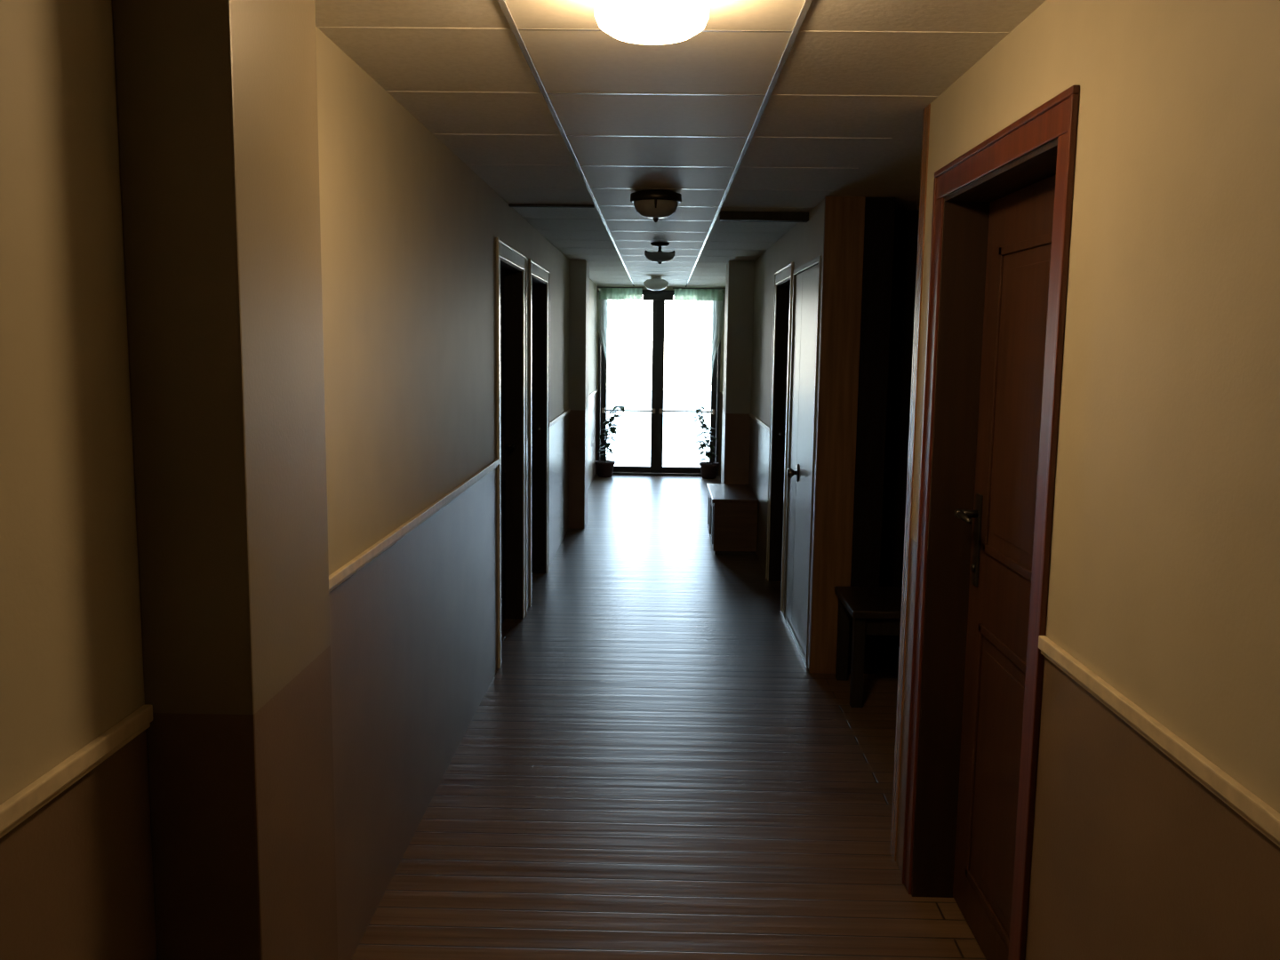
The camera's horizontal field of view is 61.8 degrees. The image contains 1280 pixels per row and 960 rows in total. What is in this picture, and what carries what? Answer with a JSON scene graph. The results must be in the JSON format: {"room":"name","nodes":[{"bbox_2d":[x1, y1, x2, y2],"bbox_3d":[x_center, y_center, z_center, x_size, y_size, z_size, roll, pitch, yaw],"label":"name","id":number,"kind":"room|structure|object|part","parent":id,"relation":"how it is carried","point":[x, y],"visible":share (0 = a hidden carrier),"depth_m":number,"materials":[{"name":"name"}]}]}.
{"room":"hallway","nodes":[
{"label":"hallway","id":0,"kind":"room"},
{"bbox_2d":[0,0,597,959],"bbox_3d":[-0.831,-0.284,5.727,0.310,2.295,15.000,1,7,1],"label":"wall","id":1,"kind":"structure","parent":0,"point":[409,231],"depth_m":2.50,"materials":[{"name":"beige paint"}]},
{"bbox_2d":[0,704,152,838],"bbox_3d":[-0.785,0.572,-0.031,0.014,0.036,3.363,1,7,1],"label":"rail","id":2,"kind":"object","parent":1,"relation":"attached to","point":[18,808],"visible":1,"depth_m":1.41,"materials":[{"name":"paint"}]},
{"bbox_2d":[112,0,337,959],"bbox_3d":[-0.669,0.217,1.812,0.168,2.295,0.387,1,7,1],"label":"pilaster","id":3,"kind":"object","parent":1,"relation":"attached to","point":[217,100],"visible":1,"depth_m":1.63,"materials":[{"name":"beige paint"}]},
{"bbox_2d":[328,458,499,591],"bbox_3d":[-0.713,0.114,3.578,0.014,0.036,3.140,1,7,1],"label":"rail","id":4,"kind":"object","parent":1,"relation":"attached to","point":[344,572],"visible":0.53,"depth_m":3.19,"materials":[{"name":"paint"}]},
{"bbox_2d":[496,237,526,668],"bbox_3d":[-0.743,-0.171,5.669,0.152,2.089,1.048,1,7,1],"label":"door","id":5,"kind":"structure","parent":1,"relation":"in","point":[510,278],"depth_m":6.05,"materials":[{"name":"white paint"}]},
{"bbox_3d":[-0.770,-0.121,6.039,0.007,0.255,0.044,1,7,1],"label":"lock plate","id":6,"kind":"part","parent":5,"relation":"part of","materials":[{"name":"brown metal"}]},
{"bbox_3d":[-0.735,-0.186,5.982,0.062,0.028,0.124,1,7,1],"label":"lever","id":7,"kind":"part","parent":5,"relation":"part of","materials":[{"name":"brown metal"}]},
{"bbox_2d":[528,258,549,606],"bbox_3d":[-0.718,-0.331,6.924,0.152,2.089,1.058,1,7,1],"label":"door","id":8,"kind":"structure","parent":1,"relation":"in","point":[539,290],"depth_m":7.33,"materials":[{"name":"white paint"}]},
{"bbox_3d":[-0.710,-0.346,7.241,0.062,0.028,0.124,1,7,1],"label":"lever","id":9,"kind":"part","parent":8,"relation":"part of","materials":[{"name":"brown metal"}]},
{"bbox_2d":[549,408,570,427],"bbox_3d":[-0.620,-0.487,8.309,0.014,0.036,1.720,1,7,1],"label":"rail","id":10,"kind":"object","parent":1,"relation":"attached to","point":[558,418],"visible":1,"depth_m":8.18,"materials":[{"name":"paint"}]},
{"bbox_2d":[568,259,589,528],"bbox_3d":[-0.534,-0.740,9.343,0.142,2.295,0.400,1,7,1],"label":"pilaster","id":11,"kind":"object","parent":1,"relation":"attached to","point":[579,313],"visible":1,"depth_m":9.16,"materials":[{"name":"beige paint"}]},
{"bbox_2d":[588,389,597,398],"bbox_3d":[-0.560,-0.871,11.329,0.014,0.036,3.570,1,7,1],"label":"rail","id":12,"kind":"object","parent":1,"relation":"attached to","point":[596,390],"visible":0.47,"depth_m":12.20,"materials":[{"name":"paint"}]},
{"bbox_2d":[595,285,725,475],"bbox_3d":[0.241,-1.209,13.110,1.544,2.295,0.080,1,7,1],"label":"wall","id":13,"kind":"structure","parent":0,"point":[644,287],"depth_m":13.06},
{"bbox_2d":[597,289,720,475],"bbox_3d":[0.230,-1.181,13.066,1.490,2.250,0.125,1,7,1],"label":"door","id":14,"kind":"structure","parent":13,"relation":"in","point":[658,298],"depth_m":13.09,"materials":[{"name":"black paint"}]},
{"bbox_2d":[597,290,624,397],"bbox_3d":[-0.341,-1.641,12.946,0.352,1.278,0.020,1,7,1],"label":"sheer curtain","id":15,"kind":"object","parent":14,"relation":"hanging from","point":[610,312],"visible":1,"depth_m":12.92,"materials":[{"name":"white fabric"}]},
{"bbox_2d":[597,286,643,299],"bbox_3d":[-0.233,-2.238,12.802,0.560,0.150,0.024,1,7,1],"label":"lace valance","id":16,"kind":"object","parent":14,"relation":"attached to","point":[604,292],"visible":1,"depth_m":12.80,"materials":[{"name":"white fabric"}]},
{"bbox_3d":[-0.232,-2.305,12.793,0.560,0.014,0.014,1,7,1],"label":"rod","id":17,"kind":"part","parent":16,"relation":"part of","materials":[{"name":"brown metal"}]},
{"bbox_3d":[0.216,-0.078,13.234,1.430,0.018,0.070,1,7,1],"label":"sill","id":18,"kind":"part","parent":14,"relation":"part of","materials":[{"name":"black paint"}]},
{"bbox_2d":[672,287,725,300],"bbox_3d":[0.706,-2.223,12.786,0.628,0.150,0.024,1,7,1],"label":"lace valance","id":19,"kind":"object","parent":14,"relation":"attached to","point":[680,293],"visible":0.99,"depth_m":12.79,"materials":[{"name":"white fabric"}]},
{"bbox_3d":[0.707,-2.291,12.777,0.628,0.014,0.014,1,7,1],"label":"rod","id":20,"kind":"part","parent":19,"relation":"part of","materials":[{"name":"brown metal"}]},
{"bbox_2d":[696,292,724,399],"bbox_3d":[0.831,-1.623,12.925,0.352,1.278,0.020,1,7,1],"label":"sheer curtain","id":21,"kind":"object","parent":14,"relation":"hanging from","point":[710,312],"visible":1,"depth_m":12.90,"materials":[{"name":"white fabric"}]},
{"bbox_2d":[351,473,986,959],"bbox_3d":[1.147,0.951,5.795,4.482,0.120,15.300,1,7,1],"label":"floor","id":22,"kind":"structure","parent":0,"point":[652,765],"depth_m":3.88,"materials":[{"name":"laminate"}]},
{"bbox_2d":[595,405,624,477],"bbox_3d":[-0.363,-0.470,12.908,0.356,0.863,0.256,1,7,1],"label":"potted plant","id":23,"kind":"object","parent":22,"relation":"on","point":[604,468],"visible":1,"depth_m":12.88,"materials":[{"name":"green plant"}]},
{"bbox_3d":[-0.423,-0.136,12.957,0.244,0.187,0.244,1,7,1],"label":"pot","id":24,"kind":"part","parent":23,"relation":"part of","materials":[{"name":"black ceramic"}]},
{"bbox_3d":[-0.339,-0.550,12.902,0.193,0.697,0.033,4,8,21],"label":"stem","id":25,"kind":"part","parent":23,"relation":"part of","materials":[{"name":"green plant"}]},
{"bbox_2d":[692,405,719,479],"bbox_3d":[0.785,-0.456,12.880,0.358,0.873,0.254,-1,8,-17],"label":"potted plant","id":26,"kind":"object","parent":22,"relation":"on","point":[708,469],"visible":1,"depth_m":12.86,"materials":[{"name":"green plant"}]},
{"bbox_3d":[0.793,-0.533,12.884,0.189,0.697,0.046,-1,8,-16],"label":"stem","id":27,"kind":"part","parent":26,"relation":"part of","materials":[{"name":"green plant"}]},
{"bbox_3d":[0.837,-0.117,12.934,0.244,0.187,0.244,1,7,1],"label":"pot","id":28,"kind":"part","parent":26,"relation":"part of","materials":[{"name":"black ceramic"}]},
{"bbox_2d":[706,483,758,555],"bbox_3d":[0.733,0.306,8.622,0.352,0.435,0.935,1,7,1],"label":"wooden chest","id":29,"kind":"object","parent":22,"relation":"on","point":[732,508],"visible":1,"depth_m":8.19,"materials":[{"name":"brown wood"}]},
{"bbox_3d":[0.735,0.105,8.597,0.352,0.030,0.935,1,7,1],"label":"lid","id":30,"kind":"part","parent":29,"relation":"part of","materials":[{"name":"brown wood"}]},
{"bbox_2d":[780,610,808,671],"bbox_3d":[0.845,0.868,5.876,0.016,0.016,1.150,1,7,1],"label":"floor strip","id":31,"kind":"object","parent":22,"relation":"on","point":[783,615],"visible":1,"depth_m":5.78,"materials":[{"name":"metal"}]},
{"bbox_2d":[834,585,902,707],"bbox_3d":[1.326,0.773,4.957,0.780,0.450,0.490,1,7,1],"label":"wooden bench","id":32,"kind":"object","parent":22,"relation":"on","point":[874,611],"visible":0.48,"depth_m":4.78,"materials":[{"name":"brown wood"}]},
{"bbox_3d":[0.980,0.760,5.159,0.050,0.415,0.050,1,7,1],"label":"leg","id":33,"kind":"part","parent":32,"relation":"part of","materials":[{"name":"brown wood"}]},
{"bbox_3d":[0.973,0.809,4.772,0.050,0.415,0.050,1,7,1],"label":"leg","id":34,"kind":"part","parent":32,"relation":"part of","materials":[{"name":"brown wood"}]},
{"bbox_3d":[1.329,0.567,4.931,0.780,0.035,0.490,1,7,1],"label":"seat","id":35,"kind":"part","parent":32,"relation":"part of","materials":[{"name":"brown wood"}]},
{"bbox_2d":[314,0,1046,287],"bbox_3d":[1.179,-1.459,5.488,4.482,0.150,15.300,1,7,1],"label":"ceiling","id":36,"kind":"structure","parent":0,"point":[399,60],"depth_m":3.07,"materials":[{"name":"paint"}]},
{"bbox_2d":[508,203,594,207],"bbox_3d":[-0.448,-1.390,5.418,0.433,0.012,0.040,1,7,1],"label":"batten","id":37,"kind":"object","parent":36,"relation":"attached to","point":[509,204],"visible":1,"depth_m":5.40,"materials":[{"name":"brown wood"}]},
{"bbox_2d":[594,0,708,44],"bbox_3d":[0.023,-0.914,2.081,0.222,0.101,0.222,1,7,1],"label":"ceiling lamp","id":38,"kind":"object","parent":36,"relation":"attached to","point":[635,21],"visible":1,"depth_m":2.02,"materials":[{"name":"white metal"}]},
{"bbox_2d":[504,0,804,287],"bbox_3d":[0.095,-1.402,5.527,0.610,0.001,14.920,1,7,1],"label":"ceiling tiles","id":39,"kind":"structure","parent":36,"relation":"attached to","point":[564,61],"depth_m":3.09,"materials":[{"name":"white tile"}]},
{"bbox_2d":[497,0,812,287],"bbox_3d":[0.095,-1.400,5.526,0.638,0.005,14.921,1,7,1],"label":"grid","id":40,"kind":"object","parent":36,"relation":"attached to","point":[503,4],"visible":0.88,"depth_m":3.01,"materials":[{"name":"paint"}]},
{"bbox_2d":[630,190,681,222],"bbox_3d":[0.073,-1.260,4.940,0.240,0.136,0.240,1,7,1],"label":"ceiling lamp","id":41,"kind":"object","parent":36,"relation":"attached to","point":[654,204],"visible":1,"depth_m":4.86,"materials":[{"name":"beige glass"}]},
{"bbox_3d":[0.073,-1.249,4.942,0.200,0.075,0.200,1,7,1],"label":"lamp shade","id":42,"kind":"part","parent":41,"relation":"part of","materials":[{"name":"clear glass"}]},
{"bbox_2d":[643,276,668,290],"bbox_3d":[0.165,-2.029,11.031,0.252,0.146,0.252,1,7,1],"label":"ceiling lamp","id":43,"kind":"object","parent":36,"relation":"attached to","point":[655,283],"visible":1,"depth_m":10.95,"materials":[{"name":"white glass"}]},
{"bbox_2d":[644,241,675,263],"bbox_3d":[0.137,-1.565,7.380,0.213,0.146,0.213,1,7,1],"label":"ceiling lamp","id":44,"kind":"object","parent":36,"relation":"attached to","point":[660,256],"visible":1,"depth_m":7.32,"materials":[{"name":"brown metal"}]},
{"bbox_3d":[0.137,-1.536,7.384,0.212,0.064,0.212,1,7,1],"label":"lamp shade","id":45,"kind":"part","parent":44,"relation":"part of","materials":[{"name":"clear glass"}]},
{"bbox_2d":[316,26,1010,286],"bbox_3d":[0.108,-1.388,5.415,1.544,0.002,14.692,1,7,1],"label":"joint","id":46,"kind":"object","parent":36,"relation":"attached to","point":[316,27],"visible":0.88,"depth_m":3.00,"materials":[{"name":"tile"}]},
{"bbox_2d":[719,210,808,222],"bbox_3d":[0.652,-1.385,5.619,0.463,0.045,0.080,1,7,1],"label":"batten","id":47,"kind":"object","parent":36,"relation":"attached to","point":[724,215],"visible":1,"depth_m":5.58,"materials":[{"name":"brown wood"}]},
{"bbox_2d":[848,196,919,673],"bbox_3d":[2.151,-0.077,4.414,2.258,2.295,2.540,1,7,1],"label":"wall","id":48,"kind":"structure","parent":0,"point":[891,235],"depth_m":5.20,"materials":[{"name":"black"}]},
{"bbox_2d":[720,0,1279,959],"bbox_3d":[1.022,-0.255,5.694,0.310,2.295,15.000,1,7,1],"label":"wall","id":49,"kind":"structure","parent":0,"point":[1164,572],"depth_m":1.65,"materials":[{"name":"beige paint"}]},
{"bbox_2d":[720,260,754,484],"bbox_3d":[0.830,-0.700,9.170,0.212,2.295,0.400,1,7,1],"label":"pilaster","id":50,"kind":"object","parent":49,"relation":"attached to","point":[740,274],"visible":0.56,"depth_m":8.95,"materials":[{"name":"beige paint"}]},
{"bbox_2d":[749,412,769,431],"bbox_3d":[0.907,-0.445,8.138,0.014,0.036,1.710,1,7,1],"label":"rail","id":51,"kind":"object","parent":49,"relation":"attached to","point":[763,424],"visible":1,"depth_m":8.01,"materials":[{"name":"paint"}]},
{"bbox_2d":[765,261,793,610],"bbox_3d":[0.952,-0.294,6.810,0.152,2.089,0.948,1,7,1],"label":"door","id":52,"kind":"structure","parent":49,"relation":"in","point":[783,276],"depth_m":7.16,"materials":[{"name":"white paint"}]},
{"bbox_3d":[0.955,-0.303,7.073,0.062,0.028,0.124,1,7,1],"label":"lever","id":53,"kind":"part","parent":52,"relation":"part of","materials":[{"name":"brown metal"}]},
{"bbox_2d":[783,255,821,662],"bbox_3d":[0.888,-0.137,5.778,0.158,2.035,1.030,1,7,1],"label":"door","id":54,"kind":"structure","parent":49,"relation":"in","point":[806,278],"depth_m":5.75,"materials":[{"name":"wood"}]},
{"bbox_3d":[0.835,-0.040,5.887,0.052,0.056,0.056,1,7,1],"label":"knob","id":55,"kind":"part","parent":54,"relation":"part of","materials":[{"name":"silver metal"}]},
{"bbox_2d":[808,196,865,673],"bbox_3d":[0.943,-0.185,5.135,0.186,2.295,0.030,1,7,1],"label":"trim","id":56,"kind":"structure","parent":49,"relation":"attached to","point":[844,216],"depth_m":5.11,"materials":[{"name":"brown wood"}]},
{"bbox_2d":[890,104,930,861],"bbox_3d":[0.917,0.056,3.240,0.204,2.295,0.070,1,7,1],"label":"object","id":57,"kind":"structure","parent":49,"relation":"attached to","point":[927,109],"depth_m":3.22,"materials":[{"name":"orange wood"}]},
{"bbox_2d":[901,84,1079,959],"bbox_3d":[0.876,0.245,2.592,0.169,2.083,1.011,1,7,1],"label":"door","id":58,"kind":"structure","parent":49,"relation":"in","point":[1004,244],"depth_m":2.81,"materials":[{"name":"brown wood"}]},
{"bbox_3d":[0.892,0.099,2.880,0.062,0.028,0.124,1,7,1],"label":"lever","id":59,"kind":"part","parent":58,"relation":"part of","materials":[{"name":"brown metal"}]},
{"bbox_3d":[0.926,0.165,2.937,0.007,0.255,0.044,1,7,1],"label":"lock plate","id":60,"kind":"part","parent":58,"relation":"part of","materials":[{"name":"brown metal"}]},
{"bbox_2d":[1038,635,1279,847],"bbox_3d":[0.750,0.565,0.185,0.014,0.036,3.855,1,7,1],"label":"rail","id":61,"kind":"object","parent":49,"relation":"attached to","point":[1252,809],"visible":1,"depth_m":1.55,"materials":[{"name":"paint"}]},
{"label":"outside","id":62,"kind":"structure","parent":0,"visible":0},
{"bbox_2d":[606,389,711,466],"bbox_3d":[0.491,-1.611,26.252,28.000,0.100,25.900,1,7,1],"label":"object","id":63,"kind":"structure","parent":62,"point":[633,436],"depth_m":21.23,"materials":[{"name":"clear glass"}]}
]}

